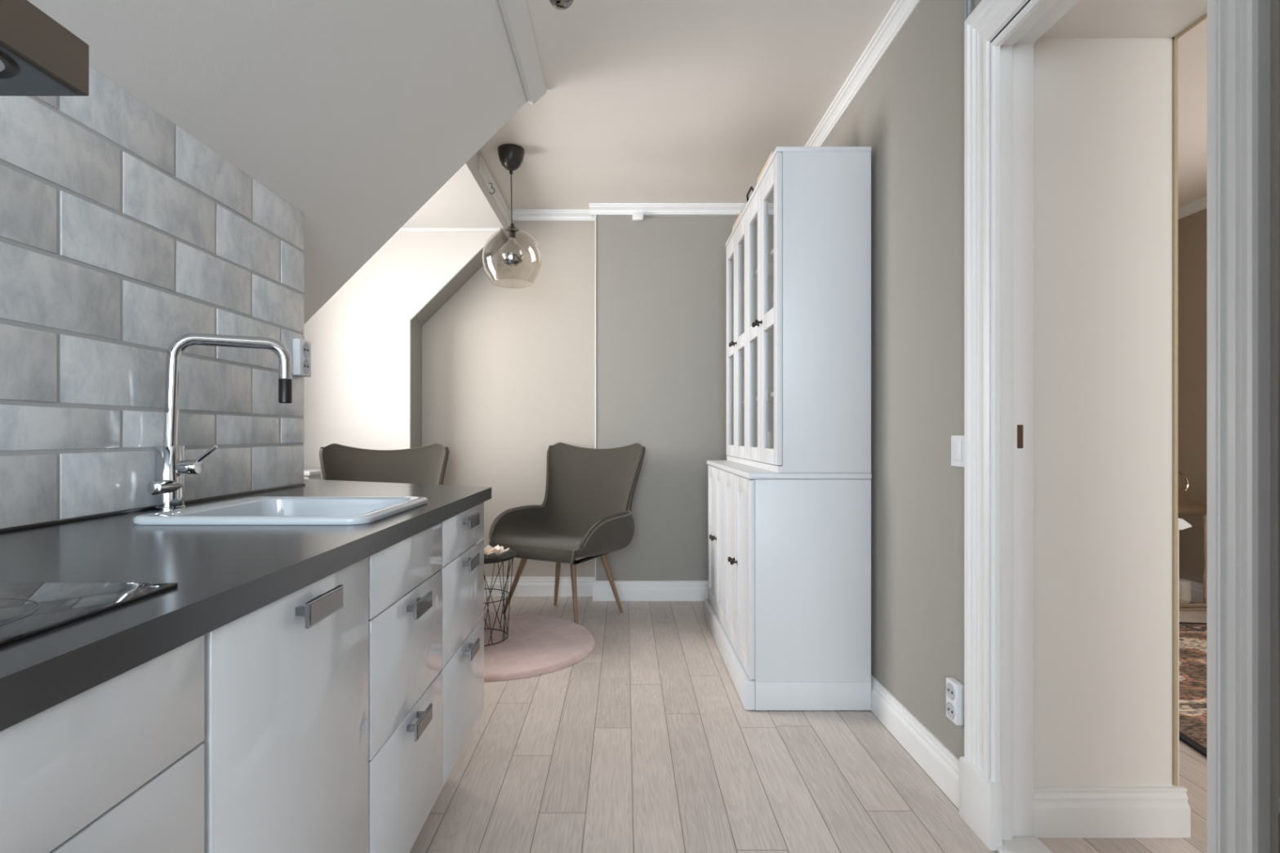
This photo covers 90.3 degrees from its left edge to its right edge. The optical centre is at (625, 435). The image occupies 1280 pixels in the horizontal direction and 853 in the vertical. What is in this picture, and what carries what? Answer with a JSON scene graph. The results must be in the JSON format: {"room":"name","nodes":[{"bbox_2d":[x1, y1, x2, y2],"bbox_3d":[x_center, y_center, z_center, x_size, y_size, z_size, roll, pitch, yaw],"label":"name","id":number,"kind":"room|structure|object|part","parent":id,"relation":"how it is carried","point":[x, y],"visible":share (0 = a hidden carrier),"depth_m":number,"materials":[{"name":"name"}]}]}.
{"room":"kitchen","nodes":[
{"label":"kitchen","id":0,"kind":"room"},
{"bbox_2d":[0,65,305,533],"bbox_3d":[-1.728,0.150,-0.146,1.343,1.774,4.508,0,0,0],"label":"wall","id":1,"kind":"structure","parent":0,"point":[36,288],"depth_m":1.36,"materials":[{"name":"tile"}]},
{"bbox_2d":[0,0,88,95],"bbox_3d":[-0.809,-0.378,0.368,0.499,0.060,0.596,0,0,0],"label":"extractor hood","id":2,"kind":"object","parent":1,"relation":"attached to","point":[39,55],"visible":1,"depth_m":0.62,"materials":[{"name":"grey metal"}]},
{"bbox_2d":[293,338,311,377],"bbox_3d":[-1.047,-0.249,2.066,0.028,0.117,0.075,0,0,0],"label":"wall outlet","id":3,"kind":"object","parent":1,"relation":"attached to","point":[301,348],"visible":1,"depth_m":2.04,"materials":[{"name":"white plastic"}]},
{"bbox_2d":[27,0,527,324],"bbox_3d":[-1.052,-0.745,0.128,1.395,1.390,5.055,0,0,0],"label":"ceiling","id":4,"kind":"structure","parent":0,"point":[355,114],"depth_m":1.83,"materials":[{"name":"paint"}]},
{"bbox_2d":[303,231,498,469],"bbox_3d":[-1.579,-0.112,4.006,1.643,2.297,0.228,0,0,0],"label":"wall","id":5,"kind":"structure","parent":0,"point":[357,393],"depth_m":3.89,"materials":[{"name":"white paint"}]},
{"bbox_2d":[303,469,321,479],"bbox_3d":[-2.013,0.623,3.739,0.455,0.829,0.267,0,0,0],"label":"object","id":6,"kind":"object","parent":5,"relation":"attached to","point":[308,473],"visible":0.15,"depth_m":3.67,"materials":[{"name":"white wood"}]},
{"bbox_2d":[397,227,501,231],"bbox_3d":[-1.430,-1.252,3.883,1.340,0.020,0.022,0,0,0],"label":"trim","id":7,"kind":"structure","parent":5,"relation":"attached to","point":[402,229],"depth_m":3.87,"materials":[{"name":"white wood"}]},
{"bbox_2d":[410,229,507,448],"bbox_3d":[-1.038,-0.111,4.003,0.561,2.297,0.210,0,0,0],"label":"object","id":8,"kind":"structure","parent":5,"relation":"attached to","point":[500,239],"depth_m":3.99,"materials":[{"name":"grey paint"}]},
{"bbox_2d":[401,150,510,239],"bbox_3d":[-1.570,-1.355,3.428,1.660,0.190,1.545,0,0,0],"label":"ceiling","id":9,"kind":"structure","parent":0,"point":[464,201],"depth_m":3.53,"materials":[{"name":"white paint"}]},
{"bbox_2d":[422,220,595,577],"bbox_3d":[-0.792,-0.202,4.205,1.215,2.477,0.190,0,0,0],"label":"wall","id":10,"kind":"structure","parent":0,"point":[508,363],"depth_m":4.11,"materials":[{"name":"beige paint"}]},
{"bbox_2d":[478,154,511,226],"bbox_3d":[-0.735,-1.373,3.652,0.010,0.095,0.905,0,0,0],"label":"trim","id":11,"kind":"structure","parent":10,"relation":"attached to","point":[483,171],"depth_m":3.55,"materials":[{"name":"paint"}]},
{"bbox_2d":[484,577,595,596],"bbox_3d":[-0.748,0.976,4.100,1.125,0.122,0.020,0,0,0],"label":"baseboard","id":12,"kind":"structure","parent":10,"relation":"attached to","point":[526,586],"depth_m":4.09,"materials":[{"name":"white wood"}]},
{"bbox_2d":[509,209,595,220],"bbox_3d":[-0.463,-1.412,4.088,0.555,0.056,0.045,0,0,0],"label":"crown molding","id":13,"kind":"structure","parent":10,"relation":"attached to","point":[517,215],"depth_m":4.09,"materials":[{"name":"white wood"}]},
{"bbox_2d":[595,214,737,580],"bbox_3d":[0.388,-0.202,4.150,1.145,2.477,0.300,0,0,0],"label":"wall","id":14,"kind":"structure","parent":0,"point":[661,281],"depth_m":4.00,"materials":[{"name":"grey paint"}]},
{"bbox_2d":[595,214,595,581],"bbox_3d":[-0.187,-0.236,3.999,0.008,2.307,0.010,0,0,0],"label":"trim","id":15,"kind":"structure","parent":14,"relation":"attached to","point":[595,215],"depth_m":3.99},
{"bbox_2d":[632,212,643,221],"bbox_3d":[0.079,-1.365,3.982,0.068,0.045,0.034,0,0,0],"label":"junction box","id":16,"kind":"object","parent":14,"relation":"attached to","point":[637,216],"visible":1,"depth_m":3.96,"materials":[{"name":"white plastic"}]},
{"bbox_2d":[592,580,707,600],"bbox_3d":[0.367,0.976,3.990,1.145,0.122,0.020,0,0,0],"label":"baseboard","id":17,"kind":"structure","parent":14,"relation":"attached to","point":[627,590],"depth_m":3.98,"materials":[{"name":"white wood"}]},
{"bbox_2d":[589,203,745,214],"bbox_3d":[0.357,-1.412,3.978,1.165,0.056,0.045,0,0,0],"label":"crown molding","id":18,"kind":"structure","parent":14,"relation":"attached to","point":[594,208],"depth_m":3.98,"materials":[{"name":"white wood"}]},
{"bbox_2d":[643,214,738,216],"bbox_3d":[0.521,-1.375,3.996,0.817,0.009,0.007,0,0,0],"label":"cable","id":19,"kind":"object","parent":14,"relation":"attached to","point":[712,215],"visible":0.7,"depth_m":3.99,"materials":[{"name":"beige paint"}]},
{"bbox_2d":[408,596,1206,852],"bbox_3d":[0.750,1.087,1.050,6.300,0.100,6.900,0,0,0],"label":"floor","id":20,"kind":"structure","parent":0,"point":[647,742],"depth_m":1.95,"materials":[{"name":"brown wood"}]},
{"bbox_2d":[0,635,204,852],"bbox_3d":[-0.717,0.620,0.443,0.626,0.834,0.420,0,0,0],"label":"base cabinet","id":21,"kind":"object","parent":20,"relation":"on","point":[116,766],"visible":0.85,"depth_m":0.54,"materials":[{"name":"white laminate"}]},
{"bbox_3d":[-0.439,0.433,0.443,0.018,0.236,0.417,0,0,0],"label":"drawer","id":22,"kind":"part","parent":21,"relation":"part of","materials":[{"name":"white wood"}]},
{"bbox_2d":[200,557,368,852],"bbox_3d":[-0.717,0.620,0.865,0.626,0.834,0.417,0,0,0],"label":"dishwasher","id":23,"kind":"object","parent":20,"relation":"on","point":[286,741],"visible":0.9,"depth_m":0.82,"materials":[{"name":"white laminate"}]},
{"bbox_3d":[-0.417,0.232,0.865,0.026,0.033,0.100,0,0,0],"label":"handle","id":24,"kind":"part","parent":23,"relation":"part of","materials":[{"name":"grey metal"}]},
{"bbox_2d":[318,443,448,484],"bbox_3d":[-1.273,0.543,3.281,0.729,0.993,0.764,0,0,-14],"label":"armchair","id":25,"kind":"object","parent":20,"relation":"on","point":[425,464],"visible":0.3,"depth_m":3.59,"materials":[{"name":"grey fabric"}]},
{"bbox_2d":[368,522,442,852],"bbox_3d":[-0.717,0.620,1.287,0.626,0.834,0.422,0,0,0],"label":"base cabinet","id":26,"kind":"object","parent":20,"relation":"on","point":[405,578],"visible":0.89,"depth_m":1.25,"materials":[{"name":"white laminate"}]},
{"bbox_2d":[0,479,491,731],"bbox_3d":[-0.888,0.184,0.760,0.924,0.036,3.320,0,0,0],"label":"countertop","id":27,"kind":"structure","parent":26,"relation":"on","point":[224,574],"depth_m":0.81,"materials":[{"name":"grey laminate"}]},
{"bbox_2d":[0,582,177,646],"bbox_3d":[-0.745,0.164,0.406,0.511,0.005,0.582,0,0,0],"label":"induction hob","id":28,"kind":"object","parent":27,"relation":"in","point":[27,610],"visible":1,"depth_m":0.62,"materials":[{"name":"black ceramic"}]},
{"bbox_2d":[146,333,292,510],"bbox_3d":[-0.939,-0.034,1.484,0.283,0.399,0.103,0,0,-40],"label":"kitchen faucet","id":29,"kind":"object","parent":27,"relation":"on","point":[168,487],"visible":1,"depth_m":1.43,"materials":[{"name":"silver metal"}]},
{"bbox_2d":[155,445,186,510],"bbox_3d":[-1.028,0.095,1.440,0.057,0.141,0.057,0,0,0],"label":"faucet","id":30,"kind":"object","parent":29,"relation":"attached to","point":[171,462],"depth_m":1.42,"materials":[{"name":"silver metal"}]},
{"bbox_3d":[-0.950,0.046,1.438,0.061,0.047,0.009,0,0,4],"label":"lever","id":31,"kind":"part","parent":29,"relation":"part of","materials":[{"name":"silver metal"}]},
{"bbox_3d":[-0.923,-0.098,1.486,0.257,0.270,0.036,0,0,-26],"label":"spout","id":32,"kind":"part","parent":29,"relation":"part of","materials":[{"name":"silver metal"}]},
{"bbox_2d":[133,496,427,524],"bbox_3d":[-0.702,0.245,1.373,0.447,0.190,0.403,0,0,0],"label":"sink","id":33,"kind":"object","parent":27,"relation":"in","point":[255,510],"visible":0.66,"depth_m":1.39,"materials":[{"name":"white ceramic"}]},
{"bbox_3d":[-0.439,0.693,1.287,0.018,0.278,0.419,0,0,0],"label":"drawer","id":34,"kind":"part","parent":26,"relation":"part of","materials":[{"name":"white wood"}]},
{"bbox_3d":[-0.439,0.433,1.287,0.018,0.236,0.419,0,0,0],"label":"drawer","id":35,"kind":"part","parent":26,"relation":"part of","materials":[{"name":"white wood"}]},
{"bbox_3d":[-0.417,0.580,1.287,0.026,0.033,0.100,0,0,0],"label":"handle","id":36,"kind":"part","parent":26,"relation":"part of","materials":[{"name":"grey metal"}]},
{"bbox_3d":[-0.417,0.344,1.287,0.026,0.033,0.100,0,0,0],"label":"handle","id":37,"kind":"part","parent":26,"relation":"part of","materials":[{"name":"grey metal"}]},
{"bbox_2d":[440,502,484,787],"bbox_3d":[-0.717,0.620,1.721,0.626,0.834,0.440,0,0,0],"label":"base cabinet","id":38,"kind":"object","parent":20,"relation":"on","point":[463,534],"visible":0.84,"depth_m":1.67,"materials":[{"name":"white laminate"}]},
{"bbox_3d":[-0.439,0.433,1.721,0.018,0.236,0.437,0,0,0],"label":"drawer","id":39,"kind":"part","parent":38,"relation":"part of","materials":[{"name":"white wood"}]},
{"bbox_3d":[-0.439,0.693,1.721,0.018,0.278,0.437,0,0,0],"label":"drawer","id":40,"kind":"part","parent":38,"relation":"part of","materials":[{"name":"white wood"}]},
{"bbox_3d":[-0.439,0.258,1.721,0.018,0.108,0.437,0,0,0],"label":"drawer","id":41,"kind":"part","parent":38,"relation":"part of","materials":[{"name":"white wood"}]},
{"bbox_3d":[-0.417,0.580,1.721,0.026,0.033,0.100,0,0,0],"label":"handle","id":42,"kind":"part","parent":38,"relation":"part of","materials":[{"name":"grey metal"}]},
{"bbox_3d":[-0.417,0.344,1.721,0.026,0.033,0.100,0,0,0],"label":"handle","id":43,"kind":"part","parent":38,"relation":"part of","materials":[{"name":"grey metal"}]},
{"bbox_3d":[-0.417,0.232,1.721,0.026,0.033,0.100,0,0,0],"label":"handle","id":44,"kind":"part","parent":38,"relation":"part of","materials":[{"name":"grey metal"}]},
{"bbox_2d":[484,613,595,681],"bbox_3d":[-0.630,1.023,3.150,0.958,0.027,0.957,0,0,0],"label":"round rug","id":45,"kind":"object","parent":20,"relation":"on","point":[535,645],"visible":0.63,"depth_m":3.06,"materials":[{"name":"pink fabric"}]},
{"bbox_2d":[483,548,516,646],"bbox_3d":[-0.725,0.801,3.170,0.362,0.415,0.362,0,0,0],"label":"table","id":46,"kind":"object","parent":45,"relation":"on","point":[509,554],"visible":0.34,"depth_m":3.15,"materials":[{"name":"black metal"}]},
{"bbox_2d":[484,544,509,559],"bbox_3d":[-0.655,0.573,3.120,0.167,0.057,0.167,0,0,0],"label":"bowl","id":47,"kind":"object","parent":46,"relation":"on","point":[490,553],"visible":0.85,"depth_m":3.10,"materials":[{"name":"white ceramic"}]},
{"bbox_2d":[484,548,516,564],"bbox_3d":[-0.725,0.601,3.170,0.362,0.014,0.362,0,0,0],"label":"tray","id":48,"kind":"object","parent":46,"relation":"on","point":[509,554],"depth_m":3.11,"materials":[{"name":"black plastic"}]},
{"bbox_2d":[488,442,645,624],"bbox_3d":[-0.326,0.543,3.648,0.729,0.993,0.764,0,0,27],"label":"armchair","id":49,"kind":"object","parent":20,"relation":"on","point":[585,509],"visible":0.93,"depth_m":3.81,"materials":[{"name":"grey fabric"}]},
{"bbox_3d":[-0.628,0.850,3.655,0.165,0.378,0.035,0,0,6],"label":"leg","id":50,"kind":"part","parent":49,"relation":"part of","materials":[{"name":"brown wood"}]},
{"bbox_3d":[-0.410,0.850,3.824,0.034,0.376,0.123,0,0,-26],"label":"leg","id":51,"kind":"part","parent":49,"relation":"part of","materials":[{"name":"brown wood"}]},
{"bbox_3d":[-0.343,0.678,3.614,0.380,0.014,0.365,0,0,27],"label":"seat frame","id":52,"kind":"part","parent":49,"relation":"part of","materials":[{"name":"black plastic"}]},
{"bbox_3d":[-0.276,0.851,3.488,0.034,0.374,0.102,0,0,-25],"label":"leg","id":53,"kind":"part","parent":49,"relation":"part of","materials":[{"name":"brown wood"}]},
{"bbox_3d":[-0.083,0.850,3.693,0.147,0.377,0.034,0,0,-10],"label":"leg","id":54,"kind":"part","parent":49,"relation":"part of","materials":[{"name":"brown wood"}]},
{"bbox_2d":[704,460,871,710],"bbox_3d":[0.682,0.590,2.998,0.484,0.894,1.223,0,0,0],"label":"base cabinet","id":55,"kind":"object","parent":20,"relation":"on","point":[788,603],"visible":0.98,"depth_m":2.39,"materials":[{"name":"white wood"}]},
{"bbox_3d":[0.477,0.545,3.450,0.019,0.751,0.299,0,0,0],"label":"door","id":56,"kind":"part","parent":55,"relation":"part of","materials":[{"name":"white wood"}]},
{"bbox_3d":[0.477,0.545,3.148,0.019,0.751,0.299,0,0,0],"label":"door","id":57,"kind":"part","parent":55,"relation":"part of","materials":[{"name":"white wood"}]},
{"bbox_3d":[0.477,0.545,2.847,0.019,0.751,0.299,0,0,0],"label":"door","id":58,"kind":"part","parent":55,"relation":"part of","materials":[{"name":"white wood"}]},
{"bbox_3d":[0.454,0.532,2.667,0.029,0.024,0.024,0,0,0],"label":"knob","id":59,"kind":"part","parent":55,"relation":"part of","materials":[{"name":"brown metal"}]},
{"bbox_3d":[0.477,0.545,2.545,0.019,0.751,0.299,0,0,0],"label":"door","id":60,"kind":"part","parent":55,"relation":"part of","materials":[{"name":"white wood"}]},
{"bbox_2d":[996,836,1052,852],"bbox_3d":[0.988,1.031,1.313,0.125,0.012,0.626,0,0,0],"label":"threshold","id":61,"kind":"object","parent":20,"relation":"on","point":[1019,844],"depth_m":1.59,"materials":[{"name":"white wood"}]},
{"bbox_2d":[1177,471,1206,611],"bbox_3d":[3.330,0.625,3.860,0.256,0.824,0.256,0,0,0],"label":"lantern","id":62,"kind":"object","parent":20,"relation":"on","point":[1186,506],"visible":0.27,"depth_m":3.75,"materials":[{"name":"silver metal"}]},
{"bbox_3d":[3.429,0.730,3.959,0.018,0.525,0.018,0,0,0],"label":"post","id":63,"kind":"part","parent":62,"relation":"part of","materials":[{"name":"silver metal"}]},
{"bbox_3d":[3.330,0.278,3.860,0.169,0.128,0.013,0,0,0],"label":"ring handle","id":64,"kind":"part","parent":62,"relation":"part of","materials":[{"name":"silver metal"}]},
{"bbox_2d":[1178,579,1191,600],"bbox_3d":[3.360,0.931,3.840,0.076,0.120,0.076,0,0,0],"label":"candle","id":65,"kind":"object","parent":62,"relation":"on","point":[1184,586],"visible":0.8,"depth_m":3.81,"materials":[{"name":"wax"}]},
{"bbox_3d":[3.429,0.730,3.761,0.018,0.525,0.018,0,0,0],"label":"post","id":66,"kind":"part","parent":62,"relation":"part of","materials":[{"name":"silver metal"}]},
{"bbox_2d":[1178,622,1206,757],"bbox_3d":[2.577,1.031,1.606,1.530,0.010,3.870,0,0,8],"label":"patterned rug","id":67,"kind":"object","parent":20,"relation":"on","point":[1192,636],"visible":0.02,"depth_m":2.60,"materials":[{"name":"brown fabric"}]},
{"bbox_2d":[1277,0,1279,852],"bbox_3d":[0.920,0.062,0.295,0.640,1.950,0.591,0,0,0],"label":"refrigerator","id":68,"kind":"object","parent":20,"relation":"on","point":[1278,1],"visible":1,"depth_m":0.59,"materials":[{"name":"metal"}]},
{"bbox_3d":[0.611,0.671,0.295,0.022,0.652,0.587,0,0,0],"label":"freezer door","id":69,"kind":"part","parent":68,"relation":"part of","materials":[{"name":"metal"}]},
{"bbox_2d":[479,0,1206,209],"bbox_3d":[0.750,-1.500,1.050,6.300,0.120,6.900,0,0,0],"label":"ceiling","id":70,"kind":"structure","parent":0,"point":[644,101],"depth_m":2.69,"materials":[{"name":"paint"}]},
{"bbox_2d":[482,143,542,285],"bbox_3d":[-0.569,-1.102,3.210,0.297,0.676,0.297,0,0,0],"label":"pendant lamp","id":71,"kind":"object","parent":70,"relation":"hanging from","point":[511,156],"visible":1,"depth_m":3.18,"materials":[{"name":"brown metal"}]},
{"bbox_3d":[-0.573,-1.188,3.210,0.010,0.265,0.006,0,0,0],"label":"cord","id":72,"kind":"part","parent":71,"relation":"part of","materials":[{"name":"black plastic"}]},
{"bbox_3d":[-0.569,-0.900,3.210,0.297,0.270,0.297,0,0,0],"label":"glass globe","id":73,"kind":"part","parent":71,"relation":"part of"},
{"bbox_2d":[500,253,524,266],"bbox_3d":[-0.569,-0.877,3.210,0.118,0.048,0.118,0,0,0],"label":"bulb","id":74,"kind":"object","parent":71,"relation":"attached to","point":[509,259],"depth_m":3.17,"materials":[{"name":"silver metal"}]},
{"bbox_2d":[497,0,546,104],"bbox_3d":[-0.366,-1.409,0.129,0.077,0.063,5.057,0,0,0],"label":"trim","id":75,"kind":"structure","parent":70,"relation":"attached to","point":[515,14],"depth_m":2.29,"materials":[{"name":"paint"}]},
{"bbox_2d":[549,0,573,9],"bbox_3d":[-0.171,-1.290,1.700,0.090,0.298,0.090,0,0,0],"label":"ceiling lamp","id":76,"kind":"object","parent":70,"relation":"hanging from","point":[557,4],"visible":1,"depth_m":1.70,"materials":[{"name":"brown metal"}]},
{"bbox_2d":[821,0,1279,852],"bbox_3d":[1.187,-0.202,0.950,0.493,2.477,6.700,0,0,0],"label":"wall","id":77,"kind":"structure","parent":0,"point":[909,110],"depth_m":2.00,"materials":[{"name":"grey paint"}]},
{"bbox_2d":[725,146,871,472],"bbox_3d":[0.733,-0.470,2.998,0.382,1.226,1.219,0,0,0],"label":"upper cabinet","id":78,"kind":"object","parent":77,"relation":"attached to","point":[802,237],"visible":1,"depth_m":2.39,"materials":[{"name":"white wood"}]},
{"bbox_3d":[0.581,-0.474,3.452,0.019,1.176,0.300,0,0,0],"label":"door","id":79,"kind":"part","parent":78,"relation":"part of","materials":[{"name":"white wood"}]},
{"bbox_2d":[732,210,742,230],"bbox_3d":[0.730,-1.125,3.435,0.260,0.081,0.270,0,0,0],"label":"cardboard box","id":80,"kind":"object","parent":78,"relation":"on","point":[738,217],"visible":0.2,"depth_m":3.43,"materials":[{"name":"beige cardboard"}]},
{"bbox_2d":[732,284,744,302],"bbox_3d":[0.757,-0.750,3.298,0.313,0.017,0.576,0,0,0],"label":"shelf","id":81,"kind":"object","parent":78,"relation":"attached to","point":[741,290],"depth_m":3.36,"materials":[{"name":"white wood"}]},
{"bbox_2d":[732,400,744,407],"bbox_3d":[0.757,-0.167,3.298,0.313,0.017,0.576,0,0,0],"label":"shelf","id":82,"kind":"object","parent":78,"relation":"attached to","point":[741,402],"depth_m":3.29,"materials":[{"name":"white wood"}]},
{"bbox_3d":[0.581,-0.474,3.149,0.019,1.176,0.300,0,0,0],"label":"door","id":83,"kind":"part","parent":78,"relation":"part of","materials":[{"name":"white wood"}]},
{"bbox_2d":[746,186,754,202],"bbox_3d":[0.704,-1.126,3.038,0.233,0.083,0.225,0,0,0],"label":"wicker basket","id":84,"kind":"object","parent":78,"relation":"on","point":[751,187],"visible":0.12,"depth_m":3.04,"materials":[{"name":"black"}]},
{"bbox_3d":[0.581,-0.474,2.846,0.019,1.176,0.300,0,0,0],"label":"door","id":85,"kind":"part","parent":78,"relation":"part of","materials":[{"name":"white wood"}]},
{"bbox_3d":[0.557,-0.472,2.724,0.029,0.024,0.024,0,0,0],"label":"knob","id":86,"kind":"part","parent":78,"relation":"part of","materials":[{"name":"brown metal"}]},
{"bbox_3d":[0.557,-0.472,2.666,0.029,0.024,0.024,0,0,0],"label":"knob","id":87,"kind":"part","parent":78,"relation":"part of","materials":[{"name":"brown metal"}]},
{"bbox_2d":[753,248,773,276],"bbox_3d":[0.757,-0.750,2.697,0.313,0.017,0.576,0,0,0],"label":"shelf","id":88,"kind":"object","parent":78,"relation":"attached to","point":[770,257],"depth_m":2.76,"materials":[{"name":"white wood"}]},
{"bbox_2d":[753,391,773,401],"bbox_3d":[0.757,-0.167,2.697,0.313,0.017,0.576,0,0,0],"label":"shelf","id":89,"kind":"object","parent":78,"relation":"attached to","point":[769,397],"depth_m":2.71,"materials":[{"name":"white wood"}]},
{"bbox_2d":[757,151,773,182],"bbox_3d":[0.730,-1.125,2.755,0.260,0.081,0.290,0,0,0],"label":"cardboard box","id":90,"kind":"object","parent":78,"relation":"on","point":[772,152],"visible":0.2,"depth_m":2.73,"materials":[{"name":"beige cardboard"}]},
{"bbox_2d":[768,431,773,448],"bbox_3d":[0.640,0.051,2.800,0.070,0.130,0.070,0,0,0],"label":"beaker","id":91,"kind":"object","parent":78,"relation":"in","point":[771,434],"visible":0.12,"depth_m":2.77,"materials":[{"name":"clear glass"}]},
{"bbox_2d":[768,326,773,338],"bbox_3d":[0.757,-0.459,2.697,0.313,0.017,0.576,0,0,0],"label":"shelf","id":92,"kind":"object","parent":78,"relation":"attached to","point":[771,332],"depth_m":2.82,"materials":[{"name":"white wood"}]},
{"bbox_3d":[0.581,-0.474,2.543,0.019,1.176,0.300,0,0,0],"label":"door","id":93,"kind":"part","parent":78,"relation":"part of","materials":[{"name":"white wood"}]},
{"bbox_2d":[804,0,920,146],"bbox_3d":[0.917,-1.412,0.800,0.045,0.056,6.400,0,0,0],"label":"crown molding","id":94,"kind":"structure","parent":77,"relation":"attached to","point":[900,11],"depth_m":2.43,"materials":[{"name":"white wood"}]},
{"bbox_2d":[871,674,959,808],"bbox_3d":[0.932,0.976,2.868,0.016,0.122,2.265,0,0,0],"label":"baseboard","id":95,"kind":"structure","parent":77,"relation":"attached to","point":[931,755],"depth_m":2.02,"materials":[{"name":"white wood"}]},
{"bbox_2d":[946,677,964,725],"bbox_3d":[0.926,0.749,1.792,0.027,0.113,0.060,0,0,0],"label":"wall outlet","id":96,"kind":"object","parent":77,"relation":"attached to","point":[954,688],"visible":0.98,"depth_m":1.77,"materials":[{"name":"white plastic"}]},
{"bbox_2d":[951,435,964,466],"bbox_3d":[0.933,0.045,1.780,0.014,0.088,0.084,0,0,0],"label":"light switch","id":97,"kind":"object","parent":77,"relation":"attached to","point":[957,441],"visible":0.7,"depth_m":1.78,"materials":[{"name":"white plastic"}]},
{"bbox_2d":[964,0,971,21],"bbox_3d":[0.930,-1.256,1.730,0.009,0.253,0.025,0,0,0],"label":"conduit","id":98,"kind":"object","parent":77,"relation":"attached to","point":[967,3],"visible":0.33,"depth_m":1.73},
{"bbox_2d":[959,756,1002,850],"bbox_3d":[0.924,0.955,1.661,0.032,0.165,0.149,0,0,0],"label":"baseboard","id":99,"kind":"structure","parent":77,"relation":"attached to","point":[980,798],"depth_m":1.63,"materials":[{"name":"white wood"}]},
{"bbox_2d":[990,0,1213,852],"bbox_3d":[0.987,-0.017,1.333,0.117,2.109,0.669,0,0,0],"label":"door frame","id":100,"kind":"structure","parent":77,"relation":"in","point":[1016,52],"depth_m":1.63,"materials":[{"name":"white wood"}]},
{"bbox_2d":[964,0,1270,852],"bbox_3d":[0.929,-0.044,1.329,0.024,2.162,0.801,0,0,0],"label":"trim","id":101,"kind":"structure","parent":77,"relation":"attached to","point":[1241,28],"depth_m":0.98,"materials":[{"name":"white wood"}]},
{"bbox_2d":[1033,0,1206,786],"bbox_3d":[1.239,-0.003,1.333,0.392,2.081,0.671,0,0,0],"label":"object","id":102,"kind":"structure","parent":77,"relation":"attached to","point":[1103,70],"depth_m":1.66,"materials":[{"name":"beige paint"}]},
{"bbox_2d":[1033,786,1191,838],"bbox_3d":[1.251,0.977,1.650,0.408,0.120,0.022,0,0,0],"label":"baseboard","id":103,"kind":"structure","parent":102,"relation":"attached to","point":[1059,812],"depth_m":1.64,"materials":[{"name":"white wood"}]},
{"bbox_2d":[1175,518,1191,786],"bbox_3d":[1.461,0.626,2.836,0.056,0.822,2.329,0,0,0],"label":"wall","id":104,"kind":"structure","parent":77,"relation":"attached to","point":[1182,524],"depth_m":1.67,"materials":[{"name":"beige paint"}]},
{"bbox_2d":[1172,13,1206,786],"bbox_3d":[1.431,-0.067,1.337,0.009,1.958,0.673,0,0,0],"label":"trim","id":105,"kind":"structure","parent":77,"relation":"attached to","point":[1175,40],"depth_m":1.65,"materials":[{"name":"beige wood"}]},
{"bbox_2d":[1177,208,1206,583],"bbox_3d":[3.625,-0.202,0.950,0.150,2.477,6.700,0,0,0],"label":"wall","id":106,"kind":"structure","parent":0,"point":[1192,228],"depth_m":3.98,"materials":[{"name":"beige paint"}]},
{"bbox_2d":[1179,577,1203,601],"bbox_3d":[3.540,0.976,2.800,0.020,0.122,2.600,0,0,0],"label":"baseboard","id":107,"kind":"structure","parent":106,"relation":"attached to","point":[1197,588],"depth_m":3.94,"materials":[{"name":"white wood"}]},
{"bbox_2d":[1177,196,1206,219],"bbox_3d":[3.527,-1.412,2.800,0.045,0.056,2.600,0,0,0],"label":"crown molding","id":108,"kind":"structure","parent":106,"relation":"attached to","point":[1199,205],"depth_m":3.96,"materials":[{"name":"white wood"}]}
]}

